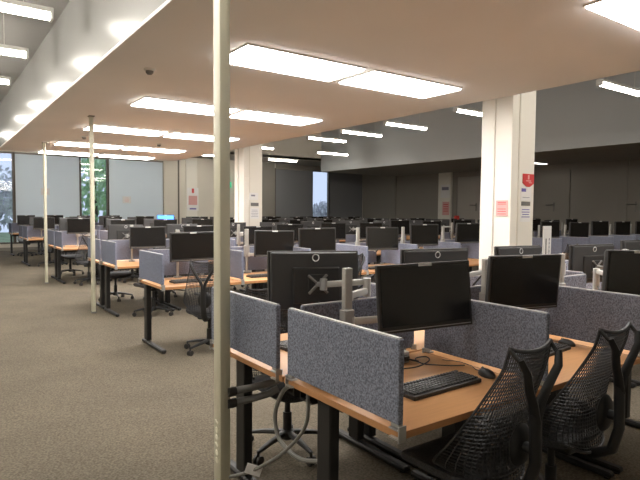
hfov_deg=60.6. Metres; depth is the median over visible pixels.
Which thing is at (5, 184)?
tree
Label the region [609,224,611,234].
monitor stand
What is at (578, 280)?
screen
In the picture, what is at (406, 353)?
power socket
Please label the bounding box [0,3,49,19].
diffuser
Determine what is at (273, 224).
monitor
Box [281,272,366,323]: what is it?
desk
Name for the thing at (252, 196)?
notice sign
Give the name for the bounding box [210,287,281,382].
divider
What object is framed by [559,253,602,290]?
monitor stand
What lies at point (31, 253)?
mesh chair
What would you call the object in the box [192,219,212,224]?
monitor
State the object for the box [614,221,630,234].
monitor
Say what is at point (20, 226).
divider
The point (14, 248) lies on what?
baseboard
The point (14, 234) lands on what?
desk
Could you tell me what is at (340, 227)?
monitor
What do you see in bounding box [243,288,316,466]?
mesh chair
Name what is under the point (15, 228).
screen
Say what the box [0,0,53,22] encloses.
tube
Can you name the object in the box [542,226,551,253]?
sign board
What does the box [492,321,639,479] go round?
mesh chair
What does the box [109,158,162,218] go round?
roller blind
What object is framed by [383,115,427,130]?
light fixture
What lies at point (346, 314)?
monitor stand
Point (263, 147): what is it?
tube light
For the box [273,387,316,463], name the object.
hanging cable
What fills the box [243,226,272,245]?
monitor
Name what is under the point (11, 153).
window
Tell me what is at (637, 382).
desk
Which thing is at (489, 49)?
ceiling
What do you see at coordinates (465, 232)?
monitor
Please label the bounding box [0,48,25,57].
diffuser
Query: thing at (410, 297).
monitor
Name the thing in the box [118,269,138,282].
mesh chair
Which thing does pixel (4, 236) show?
ground
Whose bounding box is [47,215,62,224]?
monitor
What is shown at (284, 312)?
mesh chair
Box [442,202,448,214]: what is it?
sign
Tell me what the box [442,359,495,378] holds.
mouse
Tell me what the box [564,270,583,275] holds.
divider
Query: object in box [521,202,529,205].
number plate
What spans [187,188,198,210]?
sign
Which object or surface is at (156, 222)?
monitor
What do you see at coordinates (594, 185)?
wall
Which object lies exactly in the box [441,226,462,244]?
monitor stand
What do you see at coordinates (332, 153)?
diffuser
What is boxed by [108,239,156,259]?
screen
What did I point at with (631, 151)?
ceiling
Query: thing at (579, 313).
divider
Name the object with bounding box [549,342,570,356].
keyboard
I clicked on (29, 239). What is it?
desk
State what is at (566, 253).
mesh chair
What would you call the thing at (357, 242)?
monitor stand
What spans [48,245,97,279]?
desk
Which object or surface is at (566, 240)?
divider
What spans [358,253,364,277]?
mesh chair
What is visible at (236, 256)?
divider
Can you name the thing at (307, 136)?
light fixture
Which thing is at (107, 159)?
window
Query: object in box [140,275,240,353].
desk
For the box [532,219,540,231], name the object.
monitor
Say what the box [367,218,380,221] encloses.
monitor
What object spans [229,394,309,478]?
cable
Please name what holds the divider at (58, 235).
attached to the desk at (70, 248)
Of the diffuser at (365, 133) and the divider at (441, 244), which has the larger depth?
the diffuser at (365, 133)
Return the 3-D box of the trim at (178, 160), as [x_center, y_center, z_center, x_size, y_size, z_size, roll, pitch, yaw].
[-6.138,-1.675,23.764,0.070,3.840,0.060,-2,4,-35]
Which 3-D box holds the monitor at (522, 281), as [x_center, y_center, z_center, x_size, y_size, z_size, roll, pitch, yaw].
[1.214,0.253,3.296,0.540,0.334,0.086,-1,3,-23]
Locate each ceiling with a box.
[0,0,320,165]
[0,0,639,160]
[328,143,639,175]
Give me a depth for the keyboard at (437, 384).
2.49 m
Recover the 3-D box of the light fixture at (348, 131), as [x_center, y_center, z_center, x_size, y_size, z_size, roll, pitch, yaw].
[1.208,-3.800,15.760,1.500,1.560,0.120,-2,4,-35]
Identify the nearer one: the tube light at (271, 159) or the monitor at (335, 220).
the monitor at (335, 220)
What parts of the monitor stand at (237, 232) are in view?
post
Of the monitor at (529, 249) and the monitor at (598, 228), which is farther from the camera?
the monitor at (598, 228)
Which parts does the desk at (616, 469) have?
leg, leg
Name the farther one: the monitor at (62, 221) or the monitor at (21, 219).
the monitor at (21, 219)
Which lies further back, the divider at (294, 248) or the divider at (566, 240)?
the divider at (566, 240)
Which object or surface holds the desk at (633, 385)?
on the floor
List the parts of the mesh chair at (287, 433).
seat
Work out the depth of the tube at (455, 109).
12.19 m
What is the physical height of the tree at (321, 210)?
2.456 m
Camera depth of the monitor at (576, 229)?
11.14 m
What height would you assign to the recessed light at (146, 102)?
0.024 m
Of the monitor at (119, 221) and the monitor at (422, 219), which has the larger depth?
the monitor at (422, 219)
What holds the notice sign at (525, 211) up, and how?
attached to the column at (508, 122)
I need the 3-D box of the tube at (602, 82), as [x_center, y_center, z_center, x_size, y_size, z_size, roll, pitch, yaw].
[5.427,-3.459,9.837,1.500,1.560,0.120,-2,4,-35]
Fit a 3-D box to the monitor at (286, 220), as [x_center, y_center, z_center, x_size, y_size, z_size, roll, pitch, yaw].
[-0.983,-0.460,15.441,0.540,0.333,0.072,-2,3,-29]
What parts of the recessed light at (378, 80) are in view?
lamp frame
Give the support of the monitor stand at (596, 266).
on the desk at (633, 385)
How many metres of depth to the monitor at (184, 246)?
6.24 m
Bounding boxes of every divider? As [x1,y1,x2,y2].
[9,223,12,234]
[19,225,22,238]
[23,226,27,240]
[47,230,54,245]
[54,231,62,250]
[87,237,100,264]
[100,230,107,239]
[101,240,117,269]
[138,250,164,290]
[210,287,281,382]
[213,249,244,284]
[230,239,235,246]
[285,308,405,443]
[293,247,310,250]
[336,244,368,274]
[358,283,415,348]
[380,243,417,263]
[422,299,550,393]
[423,241,460,248]
[461,243,478,258]
[470,276,480,285]
[531,286,639,356]
[532,237,562,253]
[559,236,589,252]
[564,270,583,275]
[565,260,601,289]
[588,236,613,244]
[609,235,635,249]
[630,234,639,239]
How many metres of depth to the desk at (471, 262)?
8.70 m
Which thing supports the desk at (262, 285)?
on the floor
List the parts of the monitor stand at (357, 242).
post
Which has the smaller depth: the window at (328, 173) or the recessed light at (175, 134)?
the recessed light at (175, 134)
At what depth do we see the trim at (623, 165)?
18.56 m
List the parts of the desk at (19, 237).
leg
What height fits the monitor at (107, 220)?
0.333 m
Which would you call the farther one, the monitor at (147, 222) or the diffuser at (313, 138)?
the diffuser at (313, 138)
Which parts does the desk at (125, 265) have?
leg, leg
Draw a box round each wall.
[0,0,165,145]
[0,150,320,247]
[213,133,320,160]
[321,71,639,171]
[362,187,362,217]
[363,159,639,235]
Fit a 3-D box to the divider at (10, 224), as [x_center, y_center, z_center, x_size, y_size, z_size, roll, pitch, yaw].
[-10.228,-0.374,18.114,0.036,0.382,0.778,-2,4,-35]
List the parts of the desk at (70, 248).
leg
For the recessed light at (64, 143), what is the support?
in the ceiling at (489, 49)
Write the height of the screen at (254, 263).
0.341 m
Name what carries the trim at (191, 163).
attached to the wall at (205, 167)
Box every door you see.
[455,175,480,222]
[532,169,570,236]
[626,165,639,232]
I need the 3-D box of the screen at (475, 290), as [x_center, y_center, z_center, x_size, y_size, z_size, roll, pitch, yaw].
[0.970,0.459,3.457,0.760,0.341,0.030,-2,4,-35]
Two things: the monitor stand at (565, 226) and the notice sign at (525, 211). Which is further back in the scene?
the monitor stand at (565, 226)
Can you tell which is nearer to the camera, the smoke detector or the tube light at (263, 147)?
the smoke detector
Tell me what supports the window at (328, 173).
in the wall
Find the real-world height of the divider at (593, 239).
0.382 m
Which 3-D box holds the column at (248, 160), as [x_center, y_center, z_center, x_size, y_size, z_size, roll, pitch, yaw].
[-1.638,-1.780,12.460,0.496,5.300,0.460,-2,4,-35]
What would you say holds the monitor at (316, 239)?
attached to the monitor stand
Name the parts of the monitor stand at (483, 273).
arm, post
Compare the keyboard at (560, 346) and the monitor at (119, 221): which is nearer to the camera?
the keyboard at (560, 346)
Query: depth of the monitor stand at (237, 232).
9.61 m
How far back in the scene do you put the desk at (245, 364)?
3.08 m
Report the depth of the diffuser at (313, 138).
17.16 m
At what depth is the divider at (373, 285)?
3.48 m
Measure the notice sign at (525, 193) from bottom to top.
0.170 m
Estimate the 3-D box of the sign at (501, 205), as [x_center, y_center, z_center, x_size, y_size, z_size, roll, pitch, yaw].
[2.219,-0.388,6.689,0.006,0.190,0.170,-2,4,-35]
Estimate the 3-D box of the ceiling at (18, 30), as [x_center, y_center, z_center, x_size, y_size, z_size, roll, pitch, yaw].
[0.815,-3.005,12.330,23.150,0.100,27.000,-2,4,-35]
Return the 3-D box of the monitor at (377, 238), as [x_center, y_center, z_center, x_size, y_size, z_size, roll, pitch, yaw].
[0.897,-0.023,7.949,0.544,0.339,0.082,-1,3,-26]
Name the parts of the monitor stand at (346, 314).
post, arm, arm, arm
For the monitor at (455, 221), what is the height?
0.333 m
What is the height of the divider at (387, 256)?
0.382 m
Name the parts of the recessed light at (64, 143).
lamp frame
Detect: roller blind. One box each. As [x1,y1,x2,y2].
[15,152,79,242]
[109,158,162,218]
[276,168,312,216]
[330,173,361,218]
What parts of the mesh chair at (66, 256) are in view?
seat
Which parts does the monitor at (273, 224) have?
casing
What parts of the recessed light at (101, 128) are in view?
lamp frame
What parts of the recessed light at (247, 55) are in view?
lamp frame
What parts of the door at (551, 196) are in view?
frame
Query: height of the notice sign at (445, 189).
0.600 m
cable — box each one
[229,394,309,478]
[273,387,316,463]
[404,356,464,368]
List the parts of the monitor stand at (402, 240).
post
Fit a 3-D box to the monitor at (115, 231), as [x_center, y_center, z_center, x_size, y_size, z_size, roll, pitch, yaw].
[-3.124,-0.084,8.819,0.544,0.340,0.083,-1,3,-26]
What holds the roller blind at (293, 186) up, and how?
attached to the window at (275, 168)
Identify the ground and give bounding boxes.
[0,232,12,241]
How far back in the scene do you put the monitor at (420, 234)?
8.41 m
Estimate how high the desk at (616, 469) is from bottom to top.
0.729 m
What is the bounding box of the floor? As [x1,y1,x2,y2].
[0,250,639,479]
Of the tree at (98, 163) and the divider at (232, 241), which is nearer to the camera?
the divider at (232, 241)
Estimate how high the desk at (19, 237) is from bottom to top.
0.729 m
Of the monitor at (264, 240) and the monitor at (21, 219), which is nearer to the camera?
the monitor at (264, 240)
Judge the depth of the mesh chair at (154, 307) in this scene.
7.94 m
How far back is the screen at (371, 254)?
8.36 m
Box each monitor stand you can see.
[76,233,89,245]
[123,225,148,261]
[173,230,181,277]
[231,224,242,246]
[244,229,253,272]
[308,268,377,324]
[355,227,377,251]
[400,227,419,248]
[441,223,454,238]
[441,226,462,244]
[470,258,487,301]
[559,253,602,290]
[561,222,568,235]
[563,225,566,236]
[592,249,628,279]
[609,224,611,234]
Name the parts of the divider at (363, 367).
trim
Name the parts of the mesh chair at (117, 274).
seat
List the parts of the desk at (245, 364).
leg, leg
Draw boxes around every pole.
[42,142,48,283]
[87,115,96,312]
[213,0,229,479]
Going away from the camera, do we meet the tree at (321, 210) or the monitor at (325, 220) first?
the monitor at (325, 220)
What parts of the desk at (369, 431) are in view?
leg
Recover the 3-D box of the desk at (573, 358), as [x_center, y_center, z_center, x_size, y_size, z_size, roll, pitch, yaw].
[1.187,1.014,3.139,0.923,0.729,0.805,-2,4,-35]
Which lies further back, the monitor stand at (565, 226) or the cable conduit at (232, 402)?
the monitor stand at (565, 226)
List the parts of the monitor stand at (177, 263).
post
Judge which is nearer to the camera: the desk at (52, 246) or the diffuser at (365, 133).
the desk at (52, 246)
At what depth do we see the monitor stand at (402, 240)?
8.67 m
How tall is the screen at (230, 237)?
0.341 m
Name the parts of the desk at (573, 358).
leg, leg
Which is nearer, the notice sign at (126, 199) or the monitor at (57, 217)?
the monitor at (57, 217)
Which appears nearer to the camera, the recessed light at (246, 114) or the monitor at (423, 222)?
the recessed light at (246, 114)
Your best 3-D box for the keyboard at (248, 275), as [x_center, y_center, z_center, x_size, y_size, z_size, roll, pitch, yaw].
[-0.668,0.435,6.751,0.455,0.028,0.158,-1,3,-32]
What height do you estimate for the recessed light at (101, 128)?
0.024 m
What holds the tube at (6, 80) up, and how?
hanging from the ceiling at (18, 30)
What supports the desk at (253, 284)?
on the floor
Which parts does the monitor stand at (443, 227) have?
post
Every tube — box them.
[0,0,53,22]
[0,12,28,58]
[0,75,10,85]
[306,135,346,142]
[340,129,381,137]
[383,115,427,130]
[453,107,481,115]
[596,78,639,96]
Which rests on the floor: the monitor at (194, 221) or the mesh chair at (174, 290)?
the mesh chair at (174, 290)
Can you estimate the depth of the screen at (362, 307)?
2.89 m
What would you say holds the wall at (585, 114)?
attached to the wall at (300, 146)
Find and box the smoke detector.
[144,67,154,74]
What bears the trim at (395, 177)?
attached to the wall at (594, 185)
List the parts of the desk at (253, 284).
leg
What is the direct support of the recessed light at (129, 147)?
in the ceiling at (489, 49)
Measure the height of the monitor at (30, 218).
0.333 m
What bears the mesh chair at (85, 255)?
on the floor
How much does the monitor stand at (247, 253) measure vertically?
0.570 m
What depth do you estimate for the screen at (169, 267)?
6.56 m
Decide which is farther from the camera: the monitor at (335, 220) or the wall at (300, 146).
the wall at (300, 146)
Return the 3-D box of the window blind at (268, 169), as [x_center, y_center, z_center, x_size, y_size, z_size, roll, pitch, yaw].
[-2.506,-1.780,26.351,0.720,3.840,0.050,-2,4,-35]
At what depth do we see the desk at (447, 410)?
2.40 m
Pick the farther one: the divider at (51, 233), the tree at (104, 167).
the tree at (104, 167)
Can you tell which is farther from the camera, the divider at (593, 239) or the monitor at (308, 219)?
the monitor at (308, 219)
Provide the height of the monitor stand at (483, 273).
0.515 m
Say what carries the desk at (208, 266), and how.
on the floor
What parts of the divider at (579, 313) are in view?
trim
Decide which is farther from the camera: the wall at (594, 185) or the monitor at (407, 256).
the wall at (594, 185)
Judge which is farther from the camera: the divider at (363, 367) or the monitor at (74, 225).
the monitor at (74, 225)
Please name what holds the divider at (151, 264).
attached to the desk at (148, 285)
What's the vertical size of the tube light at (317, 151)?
0.110 m
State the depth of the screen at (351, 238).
11.15 m
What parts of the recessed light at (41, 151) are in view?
lamp frame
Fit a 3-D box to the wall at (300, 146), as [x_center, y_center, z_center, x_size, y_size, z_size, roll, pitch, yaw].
[-3.693,-4.264,22.517,9.340,1.510,0.120,-2,4,-35]
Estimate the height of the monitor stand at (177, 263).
0.570 m
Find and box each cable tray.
[286,388,299,395]
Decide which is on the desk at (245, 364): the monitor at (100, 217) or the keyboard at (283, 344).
the keyboard at (283, 344)
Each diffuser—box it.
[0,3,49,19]
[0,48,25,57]
[0,79,8,84]
[309,137,345,142]
[318,152,346,155]
[343,131,380,136]
[387,123,425,129]
[458,109,481,115]
[601,82,639,95]
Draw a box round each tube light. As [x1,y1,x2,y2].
[262,146,273,149]
[267,158,296,161]
[316,150,347,155]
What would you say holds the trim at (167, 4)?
attached to the ceiling at (489, 49)
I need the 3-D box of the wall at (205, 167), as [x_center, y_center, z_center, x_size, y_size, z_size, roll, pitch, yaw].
[-5.489,-1.699,24.335,18.920,3.850,0.120,-2,4,-35]
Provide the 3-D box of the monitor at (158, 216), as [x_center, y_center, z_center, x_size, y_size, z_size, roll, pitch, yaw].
[-4.836,-0.621,17.144,0.540,0.334,0.078,-1,3,-32]
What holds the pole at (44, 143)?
on the floor
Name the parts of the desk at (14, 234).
leg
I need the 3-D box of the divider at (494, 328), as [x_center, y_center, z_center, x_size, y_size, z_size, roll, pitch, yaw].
[0.826,0.506,2.828,0.036,0.382,0.778,-2,4,-35]
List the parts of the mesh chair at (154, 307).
seat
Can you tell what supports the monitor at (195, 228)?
attached to the monitor stand
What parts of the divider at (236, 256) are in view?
fabric panel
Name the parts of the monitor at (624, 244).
casing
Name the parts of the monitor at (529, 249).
casing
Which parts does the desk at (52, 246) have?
leg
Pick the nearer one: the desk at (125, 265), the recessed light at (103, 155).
the desk at (125, 265)
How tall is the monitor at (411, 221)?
0.333 m
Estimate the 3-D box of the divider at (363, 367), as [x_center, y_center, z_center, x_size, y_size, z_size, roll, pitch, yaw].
[0.075,0.528,2.295,0.036,0.382,0.778,-2,4,-35]
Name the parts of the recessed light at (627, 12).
lamp frame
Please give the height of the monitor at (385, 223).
0.333 m
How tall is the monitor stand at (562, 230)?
0.570 m
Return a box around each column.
[235,144,261,271]
[479,91,535,275]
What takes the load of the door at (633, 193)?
in the wall at (594, 185)
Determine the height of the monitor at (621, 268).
0.354 m
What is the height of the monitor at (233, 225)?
0.333 m
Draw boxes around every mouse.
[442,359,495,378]
[553,337,575,346]
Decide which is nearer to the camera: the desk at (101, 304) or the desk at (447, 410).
the desk at (447, 410)
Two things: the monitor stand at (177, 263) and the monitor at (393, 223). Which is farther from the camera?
the monitor at (393, 223)
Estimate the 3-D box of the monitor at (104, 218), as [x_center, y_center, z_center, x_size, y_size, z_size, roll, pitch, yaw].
[-6.160,-0.520,16.282,0.540,0.333,0.072,-2,4,-35]
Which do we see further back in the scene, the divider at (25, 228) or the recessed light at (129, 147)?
the divider at (25, 228)
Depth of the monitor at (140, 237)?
8.43 m
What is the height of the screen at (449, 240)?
0.341 m
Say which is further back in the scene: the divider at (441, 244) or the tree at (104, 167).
the tree at (104, 167)
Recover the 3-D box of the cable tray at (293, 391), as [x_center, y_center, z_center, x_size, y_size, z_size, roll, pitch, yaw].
[0.152,0.728,2.986,0.765,0.071,0.104,-2,4,-35]
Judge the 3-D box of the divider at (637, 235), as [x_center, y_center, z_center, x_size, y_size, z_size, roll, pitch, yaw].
[7.196,0.062,12.415,0.036,0.382,0.778,-2,4,-35]
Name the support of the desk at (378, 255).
on the floor
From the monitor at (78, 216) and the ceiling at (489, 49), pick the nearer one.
the ceiling at (489, 49)
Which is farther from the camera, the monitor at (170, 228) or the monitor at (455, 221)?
the monitor at (455, 221)
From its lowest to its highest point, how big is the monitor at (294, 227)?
0.333 m
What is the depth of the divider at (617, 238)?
11.83 m
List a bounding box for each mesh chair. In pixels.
[17,225,36,255]
[37,229,58,266]
[61,252,83,275]
[73,235,99,285]
[98,239,133,301]
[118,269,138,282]
[132,247,172,318]
[157,289,185,297]
[183,260,213,355]
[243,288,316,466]
[280,312,287,333]
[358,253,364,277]
[358,274,374,282]
[401,338,562,479]
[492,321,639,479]
[563,243,577,259]
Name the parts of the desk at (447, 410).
leg, leg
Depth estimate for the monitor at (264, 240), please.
6.89 m
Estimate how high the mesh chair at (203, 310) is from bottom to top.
1.021 m
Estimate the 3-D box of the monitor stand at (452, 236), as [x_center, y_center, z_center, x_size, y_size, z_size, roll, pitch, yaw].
[3.143,-0.129,12.945,0.328,0.570,0.540,-2,4,-35]
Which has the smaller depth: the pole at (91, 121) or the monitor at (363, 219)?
the pole at (91, 121)
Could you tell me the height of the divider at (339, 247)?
0.382 m
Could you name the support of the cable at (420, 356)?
on the desk at (447, 410)
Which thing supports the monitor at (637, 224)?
attached to the monitor stand
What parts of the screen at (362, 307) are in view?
trim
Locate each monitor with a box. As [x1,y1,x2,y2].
[17,215,34,224]
[29,217,32,225]
[33,217,54,228]
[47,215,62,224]
[59,218,66,230]
[66,218,89,233]
[69,216,88,217]
[99,216,116,224]
[103,217,121,227]
[106,219,117,229]
[108,224,142,239]
[110,219,134,223]
[129,226,165,248]
[136,216,153,226]
[144,219,152,226]
[153,219,176,226]
[157,215,173,218]
[166,224,196,238]
[169,231,213,261]
[181,218,202,223]
[183,225,213,231]
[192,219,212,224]
[230,222,245,236]
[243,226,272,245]
[254,230,293,256]
[260,222,285,229]
[262,219,278,221]
[267,251,358,311]
[276,218,293,223]
[276,224,303,241]
[289,219,306,223]
[298,227,335,250]
[301,221,323,227]
[306,218,321,220]
[317,219,332,222]
[320,222,345,239]
[331,218,346,222]
[338,220,361,234]
[355,218,366,221]
[359,222,381,238]
[366,227,397,249]
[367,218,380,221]
[373,220,389,226]
[375,260,471,333]
[390,220,409,235]
[400,248,467,263]
[410,218,423,220]
[410,220,421,223]
[410,224,437,245]
[422,221,440,235]
[431,219,449,231]
[453,219,471,233]
[455,223,479,242]
[485,254,561,308]
[494,245,540,255]
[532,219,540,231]
[540,221,559,237]
[565,219,577,230]
[568,244,613,282]
[569,222,588,236]
[591,221,608,235]
[601,250,639,294]
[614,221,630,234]
[620,240,639,250]
[635,221,639,233]
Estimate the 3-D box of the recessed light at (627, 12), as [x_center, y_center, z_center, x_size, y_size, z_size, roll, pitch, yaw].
[2.416,-1.532,3.722,1.262,0.024,0.600,-2,4,-35]
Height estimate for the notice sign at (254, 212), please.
0.240 m
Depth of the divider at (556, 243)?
10.07 m
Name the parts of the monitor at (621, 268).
casing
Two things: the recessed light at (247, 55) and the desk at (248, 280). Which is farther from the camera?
the desk at (248, 280)
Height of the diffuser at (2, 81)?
0.050 m
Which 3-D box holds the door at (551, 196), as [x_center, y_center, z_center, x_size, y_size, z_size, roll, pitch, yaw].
[8.490,-1.070,21.043,0.140,3.160,2.220,-2,4,-35]
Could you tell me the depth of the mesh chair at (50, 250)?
14.58 m
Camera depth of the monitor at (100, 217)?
16.68 m
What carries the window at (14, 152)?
in the wall at (205, 167)
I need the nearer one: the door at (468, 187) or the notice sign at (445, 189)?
the door at (468, 187)
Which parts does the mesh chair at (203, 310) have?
seat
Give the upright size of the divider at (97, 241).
0.382 m
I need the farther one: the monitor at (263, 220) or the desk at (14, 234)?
the desk at (14, 234)
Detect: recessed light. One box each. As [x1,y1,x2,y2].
[38,150,98,155]
[55,141,123,148]
[84,125,167,135]
[99,154,154,159]
[122,146,185,152]
[130,97,238,114]
[164,132,239,140]
[230,43,365,81]
[230,110,322,125]
[338,70,462,97]
[583,0,639,29]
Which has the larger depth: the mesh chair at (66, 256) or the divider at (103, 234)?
the mesh chair at (66, 256)
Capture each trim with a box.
[0,0,177,148]
[164,160,177,223]
[178,160,179,223]
[186,158,196,216]
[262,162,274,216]
[394,176,396,217]
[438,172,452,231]
[616,160,628,220]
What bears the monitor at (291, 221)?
attached to the monitor stand
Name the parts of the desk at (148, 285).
leg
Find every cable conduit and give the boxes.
[228,379,280,396]
[228,385,279,408]
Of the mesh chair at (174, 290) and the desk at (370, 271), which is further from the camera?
the mesh chair at (174, 290)
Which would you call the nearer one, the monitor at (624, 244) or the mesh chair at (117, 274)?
the monitor at (624, 244)
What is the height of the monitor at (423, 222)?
0.333 m
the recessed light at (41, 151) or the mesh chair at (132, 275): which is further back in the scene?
the recessed light at (41, 151)
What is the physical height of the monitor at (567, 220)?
0.333 m
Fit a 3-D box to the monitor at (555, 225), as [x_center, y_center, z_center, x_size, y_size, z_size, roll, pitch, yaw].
[4.470,-0.203,10.688,0.540,0.333,0.072,-2,4,-30]
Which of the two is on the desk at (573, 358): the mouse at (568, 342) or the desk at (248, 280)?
the mouse at (568, 342)
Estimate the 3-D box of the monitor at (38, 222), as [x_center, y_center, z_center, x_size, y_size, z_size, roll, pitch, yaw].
[-7.672,-0.465,15.231,0.540,0.333,0.072,-2,4,-34]
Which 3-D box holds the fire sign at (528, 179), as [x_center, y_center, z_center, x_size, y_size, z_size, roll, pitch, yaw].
[2.576,-0.735,6.775,0.230,0.160,0.008,-2,4,-35]
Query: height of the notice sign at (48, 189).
0.260 m
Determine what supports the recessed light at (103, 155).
in the ceiling at (489, 49)
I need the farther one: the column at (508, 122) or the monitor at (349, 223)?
the monitor at (349, 223)
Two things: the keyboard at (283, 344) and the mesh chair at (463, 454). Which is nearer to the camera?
the mesh chair at (463, 454)
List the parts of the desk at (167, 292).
leg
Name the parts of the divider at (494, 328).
trim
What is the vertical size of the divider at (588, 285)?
0.382 m
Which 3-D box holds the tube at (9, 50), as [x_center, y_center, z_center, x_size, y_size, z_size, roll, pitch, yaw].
[-4.118,-2.419,6.146,1.500,0.510,0.120,-2,4,-35]
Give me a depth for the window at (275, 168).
26.59 m
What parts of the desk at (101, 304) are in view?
leg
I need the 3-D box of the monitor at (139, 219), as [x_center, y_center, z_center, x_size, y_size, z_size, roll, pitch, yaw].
[-5.379,-0.564,16.835,0.540,0.333,0.072,-1,4,-29]
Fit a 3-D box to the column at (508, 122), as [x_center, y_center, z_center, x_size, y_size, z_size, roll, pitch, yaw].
[2.355,-1.457,6.854,0.496,5.300,0.460,-2,4,-35]
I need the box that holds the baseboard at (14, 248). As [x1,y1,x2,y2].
[0,246,50,250]
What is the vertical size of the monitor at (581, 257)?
0.333 m
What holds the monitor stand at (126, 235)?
on the desk at (125, 265)
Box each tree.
[0,165,12,230]
[81,158,105,221]
[86,159,105,209]
[313,201,326,216]
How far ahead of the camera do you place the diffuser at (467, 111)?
12.27 m
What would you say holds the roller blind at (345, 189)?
attached to the wall
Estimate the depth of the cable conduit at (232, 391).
3.02 m
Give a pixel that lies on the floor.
(83, 396)
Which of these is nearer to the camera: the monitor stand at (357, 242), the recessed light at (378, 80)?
the recessed light at (378, 80)
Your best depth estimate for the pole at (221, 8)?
2.91 m
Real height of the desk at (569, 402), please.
0.729 m
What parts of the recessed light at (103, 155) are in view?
lamp frame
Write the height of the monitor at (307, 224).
0.333 m
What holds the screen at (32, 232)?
attached to the desk at (29, 239)
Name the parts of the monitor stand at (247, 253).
post, post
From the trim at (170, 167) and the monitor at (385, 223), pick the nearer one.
the monitor at (385, 223)
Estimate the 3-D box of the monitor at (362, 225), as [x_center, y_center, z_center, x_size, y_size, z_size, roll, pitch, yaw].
[1.016,-0.189,11.031,0.540,0.334,0.078,-1,3,-27]
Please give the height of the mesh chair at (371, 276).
1.021 m
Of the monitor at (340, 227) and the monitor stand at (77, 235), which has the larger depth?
the monitor stand at (77, 235)
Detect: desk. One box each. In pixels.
[9,233,41,255]
[19,237,53,263]
[24,238,63,265]
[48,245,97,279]
[55,246,99,283]
[89,258,157,308]
[102,261,174,316]
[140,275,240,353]
[151,266,209,301]
[163,264,213,310]
[210,267,257,294]
[213,333,417,479]
[230,271,285,328]
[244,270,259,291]
[260,269,264,296]
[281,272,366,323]
[284,351,541,479]
[347,330,505,467]
[360,264,383,274]
[376,250,380,263]
[421,339,639,479]
[469,260,478,265]
[476,402,578,424]
[549,334,639,473]
[569,377,636,405]
[611,374,639,385]
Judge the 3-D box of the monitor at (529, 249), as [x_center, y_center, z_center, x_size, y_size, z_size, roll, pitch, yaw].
[1.546,0.212,4.247,0.540,0.333,0.072,-1,2,-34]
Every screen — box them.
[12,223,18,232]
[28,226,56,237]
[60,230,96,246]
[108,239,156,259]
[147,249,207,275]
[230,237,253,246]
[230,246,266,270]
[300,297,412,349]
[337,242,376,263]
[345,234,365,242]
[438,239,454,241]
[440,232,454,239]
[470,285,480,300]
[564,274,585,288]
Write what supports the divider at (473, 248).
attached to the desk at (471, 262)
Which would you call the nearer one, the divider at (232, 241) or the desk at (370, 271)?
the desk at (370, 271)
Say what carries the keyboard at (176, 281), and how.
on the desk at (148, 285)
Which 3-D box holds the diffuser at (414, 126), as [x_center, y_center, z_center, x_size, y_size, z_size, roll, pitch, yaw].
[2.245,-2.972,14.334,1.440,0.050,0.110,-2,4,-35]
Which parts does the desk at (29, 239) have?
leg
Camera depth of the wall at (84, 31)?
6.21 m
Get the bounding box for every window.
[0,151,15,243]
[14,152,80,243]
[80,156,108,215]
[275,168,312,215]
[312,170,329,215]
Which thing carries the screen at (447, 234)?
attached to the desk
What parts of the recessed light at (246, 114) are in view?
lamp frame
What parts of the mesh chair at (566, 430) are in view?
seat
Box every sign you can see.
[41,188,49,194]
[123,196,130,202]
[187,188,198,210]
[249,193,257,199]
[250,208,258,218]
[440,184,449,197]
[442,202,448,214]
[496,200,507,215]
[520,187,531,200]
[520,206,530,221]
[522,174,533,186]
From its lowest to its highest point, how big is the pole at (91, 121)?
2.900 m
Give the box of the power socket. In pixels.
[404,350,418,362]
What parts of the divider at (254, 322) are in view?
trim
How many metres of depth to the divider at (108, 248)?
7.91 m
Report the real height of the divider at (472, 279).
0.382 m
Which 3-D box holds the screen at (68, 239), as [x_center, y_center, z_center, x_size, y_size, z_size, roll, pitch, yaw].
[-5.298,-0.035,12.034,0.760,0.341,0.030,-2,4,-35]
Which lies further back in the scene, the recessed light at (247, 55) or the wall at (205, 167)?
the wall at (205, 167)
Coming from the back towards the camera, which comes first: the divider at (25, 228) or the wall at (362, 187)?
the wall at (362, 187)
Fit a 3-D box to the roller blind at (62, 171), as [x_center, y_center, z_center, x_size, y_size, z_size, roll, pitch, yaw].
[-10.296,-1.582,20.796,2.200,3.334,0.060,-2,4,-35]
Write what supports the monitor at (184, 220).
attached to the monitor stand
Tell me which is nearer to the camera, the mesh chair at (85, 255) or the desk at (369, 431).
the desk at (369, 431)
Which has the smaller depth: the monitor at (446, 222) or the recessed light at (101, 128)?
the recessed light at (101, 128)
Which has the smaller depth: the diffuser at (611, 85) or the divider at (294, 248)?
the divider at (294, 248)
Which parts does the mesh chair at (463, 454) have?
seat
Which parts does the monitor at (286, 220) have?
casing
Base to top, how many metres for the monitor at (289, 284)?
0.340 m
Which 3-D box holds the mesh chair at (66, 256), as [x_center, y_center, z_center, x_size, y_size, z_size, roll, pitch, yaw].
[-5.870,0.303,12.927,0.574,1.021,0.662,0,3,-16]
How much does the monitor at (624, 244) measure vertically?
0.333 m
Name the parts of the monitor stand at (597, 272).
post, arm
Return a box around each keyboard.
[169,277,212,283]
[246,273,266,277]
[280,340,287,351]
[403,370,481,400]
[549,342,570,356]
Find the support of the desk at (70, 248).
on the floor

